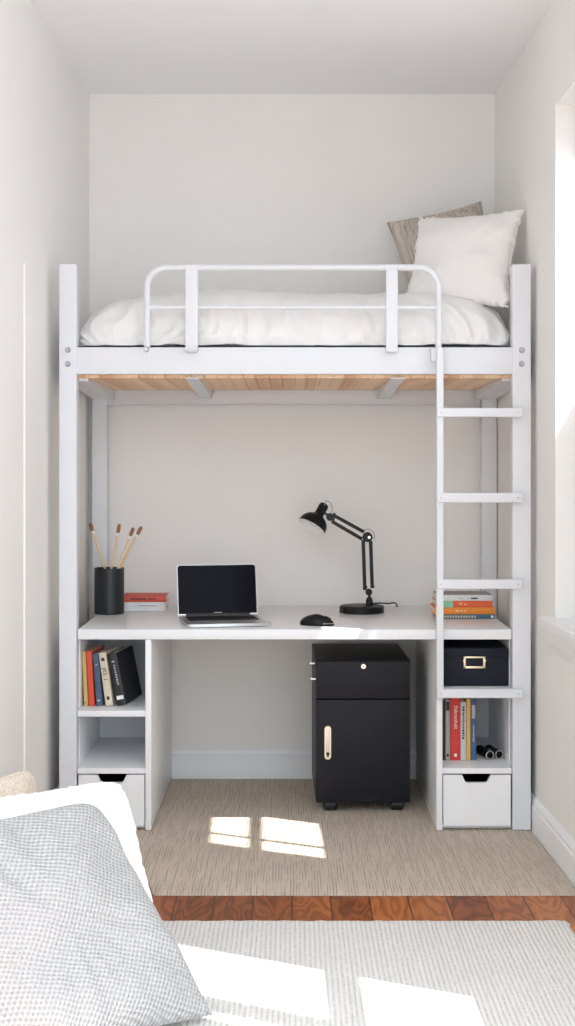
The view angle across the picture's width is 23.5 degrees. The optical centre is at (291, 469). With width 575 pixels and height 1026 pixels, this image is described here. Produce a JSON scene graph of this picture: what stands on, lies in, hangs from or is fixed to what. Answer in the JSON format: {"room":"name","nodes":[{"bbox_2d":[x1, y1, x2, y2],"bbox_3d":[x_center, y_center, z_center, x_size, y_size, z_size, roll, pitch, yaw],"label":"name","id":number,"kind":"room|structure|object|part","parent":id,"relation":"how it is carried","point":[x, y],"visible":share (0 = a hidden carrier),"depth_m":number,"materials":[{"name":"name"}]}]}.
{"room":"bedroom","nodes":[
{"label":"bedroom","id":0,"kind":"room"},
{"bbox_2d":[0,0,88,792],"bbox_3d":[-0.978,-0.143,3.883,0.121,2.906,4.000,0,0,2],"label":"wall","id":1,"kind":"structure","parent":0,"point":[44,103],"depth_m":4.83,"materials":[{"name":"paint"}]},
{"bbox_2d":[23,263,29,771],"bbox_3d":[-0.892,0.310,4.659,0.007,2.000,0.082,0,0,2],"label":"trim","id":2,"kind":"structure","parent":1,"relation":"attached to","point":[26,268],"depth_m":4.64,"materials":[{"name":"paint"}]},
{"bbox_2d":[89,94,494,748],"bbox_3d":[0.000,-0.143,5.940,1.980,2.906,0.120,0,0,0],"label":"wall","id":3,"kind":"structure","parent":0,"point":[174,178],"depth_m":5.88,"materials":[{"name":"paint"}]},
{"bbox_2d":[171,749,415,778],"bbox_3d":[0.000,1.248,5.871,1.680,0.125,0.018,0,0,0],"label":"baseboard","id":4,"kind":"structure","parent":3,"relation":"attached to","point":[186,763],"depth_m":5.86,"materials":[{"name":"paint"}]},
{"bbox_2d":[29,0,554,93],"bbox_3d":[0.000,-1.646,3.940,2.240,0.100,4.080,0,0,0],"label":"ceiling","id":5,"kind":"structure","parent":0,"point":[112,46],"depth_m":5.20,"materials":[{"name":"paint"}]},
{"bbox_2d":[148,851,574,933],"bbox_3d":[0.000,1.340,2.690,2.240,0.060,6.580,0,0,0],"label":"floor","id":6,"kind":"structure","parent":0,"point":[169,908],"depth_m":4.15,"materials":[{"name":"beige woven carpet"},{"name":"reddish-brown wood"}]},
{"bbox_2d":[59,264,530,829],"bbox_3d":[0.011,0.283,5.403,1.704,2.054,0.904,0,0,0],"label":"bed","id":7,"kind":"object","parent":6,"relation":"on","point":[191,374],"visible":0.98,"depth_m":5.01,"materials":[{"name":"metal"}]},
{"bbox_3d":[-0.810,0.283,5.031,0.063,2.054,0.062,0,0,0],"label":"post","id":8,"kind":"part","parent":7,"relation":"part of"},
{"bbox_3d":[-0.787,-0.369,5.431,0.085,0.150,0.738,0,0,0],"label":"rail","id":9,"kind":"part","parent":7,"relation":"part of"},
{"bbox_3d":[-0.807,0.433,5.827,0.062,1.736,0.055,0,0,0],"label":"post","id":10,"kind":"part","parent":7,"relation":"part of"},
{"bbox_3d":[0.003,-0.583,4.986,1.072,0.316,0.023,0,0,0],"label":"guard rail","id":11,"kind":"part","parent":7,"relation":"part of","materials":[{"name":"white metal"}]},
{"bbox_3d":[0.006,-0.352,5.824,1.566,0.156,0.042,0,0,0],"label":"rail","id":12,"kind":"part","parent":7,"relation":"part of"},
{"bbox_2d":[89,346,499,346],"bbox_3d":[0.009,-0.403,5.420,1.542,0.099,0.740,0,0,0],"label":"mattress","id":13,"kind":"object","parent":7,"relation":"on","point":[89,346],"visible":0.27,"depth_m":5.06,"materials":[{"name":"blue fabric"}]},
{"bbox_2d":[79,290,509,346],"bbox_3d":[0.009,-0.571,5.416,1.610,0.234,0.772,0,0,0],"label":"duvet","id":14,"kind":"object","parent":13,"relation":"on","point":[465,322],"visible":0.76,"depth_m":5.06,"materials":[{"name":"white fabric"}]},
{"bbox_2d":[387,201,482,289],"bbox_3d":[0.626,-0.878,5.630,0.479,0.458,0.190,0,0,3],"label":"pillow","id":15,"kind":"object","parent":14,"relation":"on","point":[404,233],"visible":0.31,"depth_m":5.65,"materials":[{"name":"beige fabric"}]},
{"bbox_2d":[406,209,525,307],"bbox_3d":[0.648,-0.796,5.264,0.470,0.396,0.202,0,0,30],"label":"pillow","id":16,"kind":"object","parent":14,"relation":"on","point":[471,256],"visible":0.8,"depth_m":5.18,"materials":[{"name":"white fabric"}]},
{"bbox_3d":[0.009,-0.395,5.023,1.578,0.098,0.034,0,0,0],"label":"rail","id":17,"kind":"part","parent":7,"relation":"part of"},
{"bbox_3d":[0.827,0.433,5.827,0.064,1.736,0.055,0,0,0],"label":"post","id":18,"kind":"part","parent":7,"relation":"part of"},
{"bbox_3d":[0.808,-0.369,5.431,0.085,0.150,0.738,0,0,0],"label":"rail","id":19,"kind":"part","parent":7,"relation":"part of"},
{"bbox_3d":[0.829,0.278,5.031,0.067,2.044,0.062,0,0,0],"label":"post","id":20,"kind":"part","parent":7,"relation":"part of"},
{"bbox_2d":[136,779,574,895],"bbox_3d":[0.033,1.306,5.057,1.706,0.008,1.614,0,0,0],"label":"rug","id":21,"kind":"object","parent":6,"relation":"on","point":[207,837],"visible":0.75,"depth_m":4.73,"materials":[{"name":"beige carpet"}]},
{"bbox_2d":[78,639,171,829],"bbox_3d":[-0.650,0.957,5.428,0.285,0.688,0.855,0,0,0],"label":"shelf unit","id":22,"kind":"object","parent":21,"relation":"on","point":[129,745],"visible":0.65,"depth_m":5.19,"materials":[{"name":"white laminate"}]},
{"bbox_2d":[82,646,96,705],"bbox_3d":[-0.753,0.769,5.185,0.022,0.200,0.171,0,0,7],"label":"book","id":23,"kind":"object","parent":22,"relation":"on","point":[84,660],"visible":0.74,"depth_m":5.10,"materials":[{"name":"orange paper"}]},
{"bbox_3d":[-0.784,0.957,5.333,0.018,0.688,0.534,0,0,0],"label":"panel","id":24,"kind":"part","parent":22,"relation":"part of","materials":[{"name":"white laminate"}]},
{"bbox_2d":[86,645,104,705],"bbox_3d":[-0.732,0.769,5.195,0.031,0.201,0.190,0,0,7],"label":"book","id":25,"kind":"object","parent":22,"relation":"on","point":[90,670],"visible":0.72,"depth_m":5.10,"materials":[{"name":"paper"}]},
{"bbox_2d":[92,648,105,705],"bbox_3d":[-0.707,0.773,5.185,0.038,0.193,0.171,0,0,7],"label":"book","id":26,"kind":"object","parent":22,"relation":"on","point":[100,698],"visible":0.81,"depth_m":5.10,"materials":[{"name":"blue paper"}]},
{"bbox_2d":[99,646,118,705],"bbox_3d":[-0.675,0.770,5.196,0.054,0.198,0.191,0,0,7],"label":"book","id":27,"kind":"object","parent":22,"relation":"on","point":[109,693],"visible":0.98,"depth_m":5.10,"materials":[{"name":"beige paper"}]},
{"bbox_3d":[-0.652,1.087,5.296,0.246,0.020,0.584,0,0,0],"label":"shelf","id":28,"kind":"part","parent":22,"relation":"part of","materials":[{"name":"white laminate"}]},
{"bbox_3d":[-0.652,0.881,5.296,0.246,0.022,0.584,0,0,0],"label":"shelf","id":29,"kind":"part","parent":22,"relation":"part of","materials":[{"name":"white laminate"}]},
{"bbox_3d":[-0.652,1.194,5.011,0.238,0.184,0.016,0,0,0],"label":"drawer","id":30,"kind":"part","parent":22,"relation":"part of","materials":[{"name":"white laminate"}]},
{"bbox_3d":[-0.652,0.947,5.593,0.246,0.666,0.010,0,0,0],"label":"panel","id":31,"kind":"part","parent":22,"relation":"part of","materials":[{"name":"white laminate"}]},
{"bbox_2d":[107,645,141,705],"bbox_3d":[-0.630,0.772,5.221,0.072,0.195,0.241,0,0,8],"label":"book","id":32,"kind":"object","parent":22,"relation":"on","point":[122,663],"visible":1,"depth_m":5.16,"materials":[{"name":"black paper"}]},
{"bbox_3d":[-0.519,0.957,5.428,0.022,0.688,0.855,0,0,0],"label":"panel","id":33,"kind":"part","parent":22,"relation":"part of","materials":[{"name":"white laminate"}]},
{"bbox_2d":[78,606,510,638],"bbox_3d":[0.009,0.594,5.436,1.567,0.036,0.872,0,0,0],"label":"desktop","id":34,"kind":"object","parent":22,"relation":"on","point":[400,622],"visible":0.58,"depth_m":5.03,"materials":[{"name":"white laminate"}]},
{"bbox_2d":[94,567,123,614],"bbox_3d":[-0.734,0.484,5.560,0.120,0.183,0.120,0,0,0],"label":"pencil cup","id":35,"kind":"object","parent":34,"relation":"on","point":[108,583],"visible":0.98,"depth_m":5.51,"materials":[{"name":"black metal"}]},
{"bbox_2d":[89,522,105,568],"bbox_3d":[-0.761,0.381,5.598,0.125,0.338,0.016,0,0,12],"label":"paintbrush","id":36,"kind":"object","parent":35,"relation":"in","point":[90,523],"visible":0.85,"depth_m":5.60,"materials":[{"name":"brown wood"}]},
{"bbox_3d":[-0.754,0.403,5.594,0.110,0.294,0.010,0,0,14],"label":"handle","id":37,"kind":"part","parent":36,"relation":"part of","materials":[{"name":"brown wood"}]},
{"bbox_2d":[110,524,120,568],"bbox_3d":[-0.721,0.386,5.552,0.071,0.340,0.016,0,0,0],"label":"paintbrush","id":38,"kind":"object","parent":35,"relation":"in","point":[118,525],"visible":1,"depth_m":5.55,"materials":[{"name":"brown wood"}]},
{"bbox_3d":[-0.726,0.409,5.550,0.062,0.293,0.010,0,0,-4],"label":"handle","id":39,"kind":"part","parent":38,"relation":"part of","materials":[{"name":"brown wood"}]},
{"bbox_2d":[117,527,134,568],"bbox_3d":[-0.693,0.389,5.534,0.129,0.319,0.016,0,0,0],"label":"paintbrush","id":40,"kind":"object","parent":35,"relation":"in","point":[132,528],"visible":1,"depth_m":5.53,"materials":[{"name":"brown wood"}]},
{"bbox_3d":[-0.702,0.411,5.532,0.112,0.276,0.010,0,0,-2],"label":"handle","id":41,"kind":"part","parent":40,"relation":"part of","materials":[{"name":"brown wood"}]},
{"bbox_2d":[120,526,142,567],"bbox_3d":[-0.685,0.384,5.572,0.167,0.315,0.016,0,0,0],"label":"paintbrush","id":42,"kind":"object","parent":35,"relation":"in","point":[139,530],"visible":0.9,"depth_m":5.57,"materials":[{"name":"brown wood"}]},
{"bbox_3d":[-0.696,0.405,5.572,0.146,0.274,0.010,0,0,0],"label":"handle","id":43,"kind":"part","parent":42,"relation":"part of","materials":[{"name":"brown wood"}]},
{"bbox_2d":[124,603,168,610],"bbox_3d":[-0.605,0.565,5.715,0.179,0.020,0.150,0,0,0],"label":"book","id":44,"kind":"object","parent":34,"relation":"on","point":[126,608],"visible":0.63,"depth_m":5.64,"materials":[{"name":"white paper"}]},
{"bbox_2d":[124,601,167,605],"bbox_3d":[-0.606,0.546,5.715,0.175,0.016,0.151,0,0,0],"label":"book","id":45,"kind":"object","parent":44,"relation":"on","point":[166,602],"visible":0.66,"depth_m":5.64,"materials":[{"name":"white paper"}]},
{"bbox_2d":[124,593,168,601],"bbox_3d":[-0.604,0.525,5.711,0.179,0.026,0.146,0,0,0],"label":"book","id":46,"kind":"object","parent":45,"relation":"on","point":[128,597],"visible":0.84,"depth_m":5.64,"materials":[{"name":"red paper"}]},
{"bbox_2d":[130,598,154,599],"bbox_3d":[-0.608,0.525,5.639,0.101,0.008,0.002,0,0,0],"label":"print","id":47,"kind":"object","parent":46,"relation":"on","point":[130,598],"depth_m":5.64,"materials":[{"name":"black"}]},
{"bbox_2d":[177,564,270,627],"bbox_3d":[-0.262,0.473,5.242,0.310,0.205,0.361,0,0,-11],"label":"laptop","id":48,"kind":"object","parent":34,"relation":"on","point":[208,595],"visible":1,"depth_m":5.38,"materials":[{"name":"metal"}]},
{"bbox_3d":[-0.292,0.466,5.393,0.310,0.191,0.053,0,0,-11],"label":"lid","id":49,"kind":"part","parent":48,"relation":"part of","materials":[{"name":"metal"}]},
{"bbox_2d":[300,614,333,625],"bbox_3d":[0.094,0.554,5.140,0.133,0.042,0.072,0,0,20],"label":"computer mouse","id":50,"kind":"object","parent":34,"relation":"on","point":[313,619],"visible":1,"depth_m":5.11,"materials":[{"name":"black paint"}]},
{"bbox_2d":[299,501,397,614],"bbox_3d":[0.276,0.350,5.628,0.477,0.452,0.238,0,0,-25],"label":"desk lamp","id":51,"kind":"object","parent":34,"relation":"on","point":[314,522],"visible":1,"depth_m":5.59,"materials":[{"name":"black metal"}]},
{"bbox_3d":[0.087,0.199,5.602,0.121,0.134,0.118,0,0,0],"label":"lamp shade","id":52,"kind":"part","parent":51,"relation":"part of","materials":[{"name":"black paint"}]},
{"bbox_3d":[0.226,0.231,5.600,0.136,0.106,0.018,0,0,0],"label":"arm","id":53,"kind":"part","parent":51,"relation":"part of","materials":[{"name":"black paint"}]},
{"bbox_3d":[0.306,0.384,5.600,0.050,0.202,0.018,0,0,0],"label":"arm","id":54,"kind":"part","parent":51,"relation":"part of","materials":[{"name":"black paint"}]},
{"bbox_3d":[0.313,0.520,5.600,0.029,0.052,0.029,0,0,0],"label":"stem","id":55,"kind":"part","parent":51,"relation":"part of","materials":[{"name":"black paint"}]},
{"bbox_3d":[0.400,0.556,5.712,0.055,0.037,0.256,0,0,28],"label":"power cord","id":56,"kind":"part","parent":51,"relation":"part of","materials":[{"name":"black paint"}]},
{"bbox_2d":[433,614,494,618],"bbox_3d":[0.673,0.567,5.445,0.224,0.016,0.171,0,0,0],"label":"book","id":57,"kind":"object","parent":34,"relation":"on","point":[446,616],"visible":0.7,"depth_m":5.36,"materials":[{"name":"blue paper"}]},
{"bbox_2d":[444,616,475,617],"bbox_3d":[0.640,0.567,5.360,0.143,0.008,0.002,0,0,0],"label":"print","id":58,"kind":"object","parent":57,"relation":"on","point":[444,616],"depth_m":5.36},
{"bbox_2d":[430,603,494,613],"bbox_3d":[0.668,0.545,5.445,0.236,0.026,0.171,0,0,0],"label":"book","id":59,"kind":"object","parent":57,"relation":"on","point":[447,610],"visible":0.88,"depth_m":5.36,"materials":[{"name":"orange paper"}]},
{"bbox_2d":[432,597,491,606],"bbox_3d":[0.667,0.519,5.445,0.219,0.025,0.171,0,0,0],"label":"book","id":60,"kind":"object","parent":59,"relation":"on","point":[446,603],"visible":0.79,"depth_m":5.36,"materials":[{"name":"orange paper"}]},
{"bbox_2d":[433,591,491,600],"bbox_3d":[0.669,0.495,5.445,0.215,0.023,0.171,0,0,0],"label":"book","id":61,"kind":"object","parent":60,"relation":"on","point":[448,595],"visible":0.84,"depth_m":5.36,"materials":[{"name":"white paper"}]},
{"bbox_2d":[433,591,491,594],"bbox_3d":[0.669,0.484,5.446,0.213,0.001,0.165,0,0,0],"label":"picture","id":62,"kind":"object","parent":61,"relation":"on","point":[434,592],"depth_m":5.47},
{"bbox_2d":[310,643,409,809],"bbox_3d":[0.257,1.013,5.529,0.380,0.576,0.527,0,0,-1],"label":"filing cabinet","id":63,"kind":"object","parent":21,"relation":"on","point":[361,691],"visible":1,"depth_m":5.27,"materials":[{"name":"black metal"}]},
{"bbox_3d":[0.136,1.038,5.269,0.025,0.127,0.004,0,0,-1],"label":"handle","id":64,"kind":"part","parent":63,"relation":"part of","materials":[{"name":"metal"}]},
{"bbox_3d":[0.271,0.800,5.283,0.356,0.144,0.020,0,0,-1],"label":"drawer","id":65,"kind":"part","parent":63,"relation":"part of","materials":[{"name":"black metal"}]},
{"bbox_3d":[0.271,1.071,5.283,0.356,0.392,0.020,0,0,-1],"label":"door","id":66,"kind":"part","parent":63,"relation":"part of","materials":[{"name":"black metal"}]},
{"bbox_2d":[415,639,511,829],"bbox_3d":[0.667,0.957,5.428,0.290,0.688,0.855,0,0,0],"label":"shelf unit","id":67,"kind":"object","parent":21,"relation":"on","point":[476,793],"visible":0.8,"depth_m":5.07,"materials":[{"name":"white laminate"}]},
{"bbox_3d":[0.532,0.957,5.428,0.022,0.688,0.855,0,0,0],"label":"panel","id":68,"kind":"part","parent":67,"relation":"part of","materials":[{"name":"white laminate"}]},
{"bbox_2d":[442,699,444,759],"bbox_3d":[0.564,0.964,5.218,0.008,0.226,0.160,0,0,0],"label":"book","id":69,"kind":"object","parent":67,"relation":"on","point":[443,700],"visible":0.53,"depth_m":5.14,"materials":[{"name":"black paper"}]},
{"bbox_2d":[444,698,449,759],"bbox_3d":[0.578,0.965,5.221,0.017,0.224,0.171,0,0,0],"label":"book","id":70,"kind":"object","parent":67,"relation":"on","point":[447,700],"visible":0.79,"depth_m":5.14,"materials":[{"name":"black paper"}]},
{"bbox_2d":[449,698,459,759],"bbox_3d":[0.606,0.962,5.234,0.036,0.230,0.191,0,0,0],"label":"book","id":71,"kind":"object","parent":67,"relation":"on","point":[454,702],"visible":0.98,"depth_m":5.14,"materials":[{"name":"red paper"}]},
{"bbox_2d":[460,698,465,759],"bbox_3d":[0.636,0.969,5.227,0.022,0.216,0.181,0,0,0],"label":"book","id":72,"kind":"object","parent":67,"relation":"on","point":[462,701],"visible":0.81,"depth_m":5.14,"materials":[{"name":"white paper"}]},
{"bbox_2d":[462,706,464,738],"bbox_3d":[0.636,0.938,5.137,0.009,0.121,0.002,0,0,0],"label":"print","id":73,"kind":"object","parent":72,"relation":"attached to","point":[463,707],"depth_m":5.14,"materials":[{"name":"black"}]},
{"bbox_2d":[463,698,470,759],"bbox_3d":[0.655,0.964,5.226,0.014,0.226,0.180,0,0,0],"label":"book","id":74,"kind":"object","parent":67,"relation":"on","point":[468,700],"visible":0.59,"depth_m":5.14,"materials":[{"name":"yellow paper"}]},
{"bbox_2d":[470,698,475,759],"bbox_3d":[0.673,0.963,5.234,0.020,0.228,0.191,0,0,0],"label":"book","id":75,"kind":"object","parent":67,"relation":"on","point":[473,700],"visible":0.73,"depth_m":5.14,"materials":[{"name":"blue paper"}]},
{"bbox_2d":[472,705,474,718],"bbox_3d":[0.673,0.897,5.139,0.012,0.050,0.002,0,0,0],"label":"print","id":76,"kind":"object","parent":75,"relation":"on","point":[473,706],"depth_m":5.14,"materials":[{"name":"grey paper"}]},
{"bbox_2d":[444,639,507,685],"bbox_3d":[0.668,0.720,5.217,0.242,0.137,0.346,0,0,0],"label":"storage box","id":77,"kind":"object","parent":67,"relation":"on","point":[467,662],"visible":0.85,"depth_m":5.05,"materials":[{"name":"black cardboard"}]},
{"bbox_3d":[0.668,0.666,5.220,0.242,0.030,0.340,0,0,0],"label":"lid","id":78,"kind":"part","parent":77,"relation":"part of","materials":[{"name":"black cardboard"}]},
{"bbox_3d":[0.668,1.294,5.309,0.250,0.012,0.558,0,0,0],"label":"panel","id":79,"kind":"part","parent":67,"relation":"part of","materials":[{"name":"white laminate"}]},
{"bbox_3d":[0.668,1.087,5.296,0.250,0.020,0.584,0,0,0],"label":"shelf","id":80,"kind":"part","parent":67,"relation":"part of","materials":[{"name":"white laminate"}]},
{"bbox_3d":[0.668,1.194,5.011,0.243,0.184,0.016,0,0,0],"label":"drawer","id":81,"kind":"part","parent":67,"relation":"part of","materials":[{"name":"white laminate"}]},
{"bbox_3d":[0.668,0.800,5.296,0.250,0.022,0.584,0,0,0],"label":"shelf","id":82,"kind":"part","parent":67,"relation":"part of","materials":[{"name":"white laminate"}]},
{"bbox_3d":[0.668,0.947,5.593,0.250,0.666,0.010,0,0,0],"label":"panel","id":83,"kind":"part","parent":67,"relation":"part of","materials":[{"name":"white laminate"}]},
{"bbox_2d":[476,744,502,758],"bbox_3d":[0.741,1.059,5.204,0.071,0.034,0.108,0,0,-13],"label":"binoculars","id":84,"kind":"object","parent":67,"relation":"on","point":[489,751],"visible":1,"depth_m":5.16,"materials":[{"name":"black paint"}]},
{"bbox_3d":[0.802,0.957,5.333,0.018,0.688,0.534,0,0,0],"label":"panel","id":85,"kind":"part","parent":67,"relation":"part of","materials":[{"name":"white laminate"}]},
{"bbox_2d":[160,920,574,1025],"bbox_3d":[-0.025,1.305,3.381,1.657,0.008,1.273,0,0,0],"label":"rug","id":86,"kind":"object","parent":6,"relation":"on","point":[250,972],"visible":0.66,"depth_m":3.59,"materials":[{"name":"white carpet"}]},
{"bbox_2d":[0,770,36,797],"bbox_3d":[-0.780,1.073,3.772,0.116,0.459,0.348,0,0,25],"label":"cushion","id":87,"kind":"object","parent":86,"relation":"on","point":[20,782],"visible":0.23,"depth_m":3.83,"materials":[{"name":"beige fabric"}]},
{"bbox_2d":[0,782,152,901],"bbox_3d":[-0.563,1.062,3.491,0.464,0.472,0.292,0,0,-39],"label":"cushion","id":88,"kind":"object","parent":86,"relation":"on","point":[110,798],"visible":0.23,"depth_m":3.60,"materials":[{"name":"white fabric"}]},
{"bbox_2d":[0,803,211,1025],"bbox_3d":[-0.552,1.057,3.212,0.617,0.470,0.421,0,0,-42],"label":"cushion","id":89,"kind":"object","parent":86,"relation":"on","point":[83,942],"visible":1,"depth_m":3.16,"materials":[{"name":"grey fabric"}]},
{"bbox_2d":[495,0,574,840],"bbox_3d":[0.982,-0.143,4.083,0.141,2.906,3.600,0,0,-2],"label":"wall","id":90,"kind":"structure","parent":0,"point":[535,101],"depth_m":4.83,"materials":[{"name":"paint"}]},
{"bbox_2d":[531,792,574,886],"bbox_3d":[0.903,1.248,4.080,0.020,0.125,3.600,0,0,-2],"label":"baseboard","id":91,"kind":"structure","parent":90,"relation":"attached to","point":[552,836],"depth_m":4.65,"materials":[{"name":"paint"}]},
{"bbox_2d":[538,616,574,663],"bbox_3d":[0.947,-0.312,4.427,0.180,1.855,0.700,0,0,-2],"label":"windowsill","id":92,"kind":"structure","parent":90,"relation":"in","point":[560,631],"depth_m":4.53,"materials":[{"name":"paint"}]},
{"bbox_3d":[0.927,0.516,4.426,0.140,0.028,0.700,0,0,-2],"label":"sill","id":93,"kind":"part","parent":92,"relation":"part of","materials":[{"name":"paint"}]}
]}

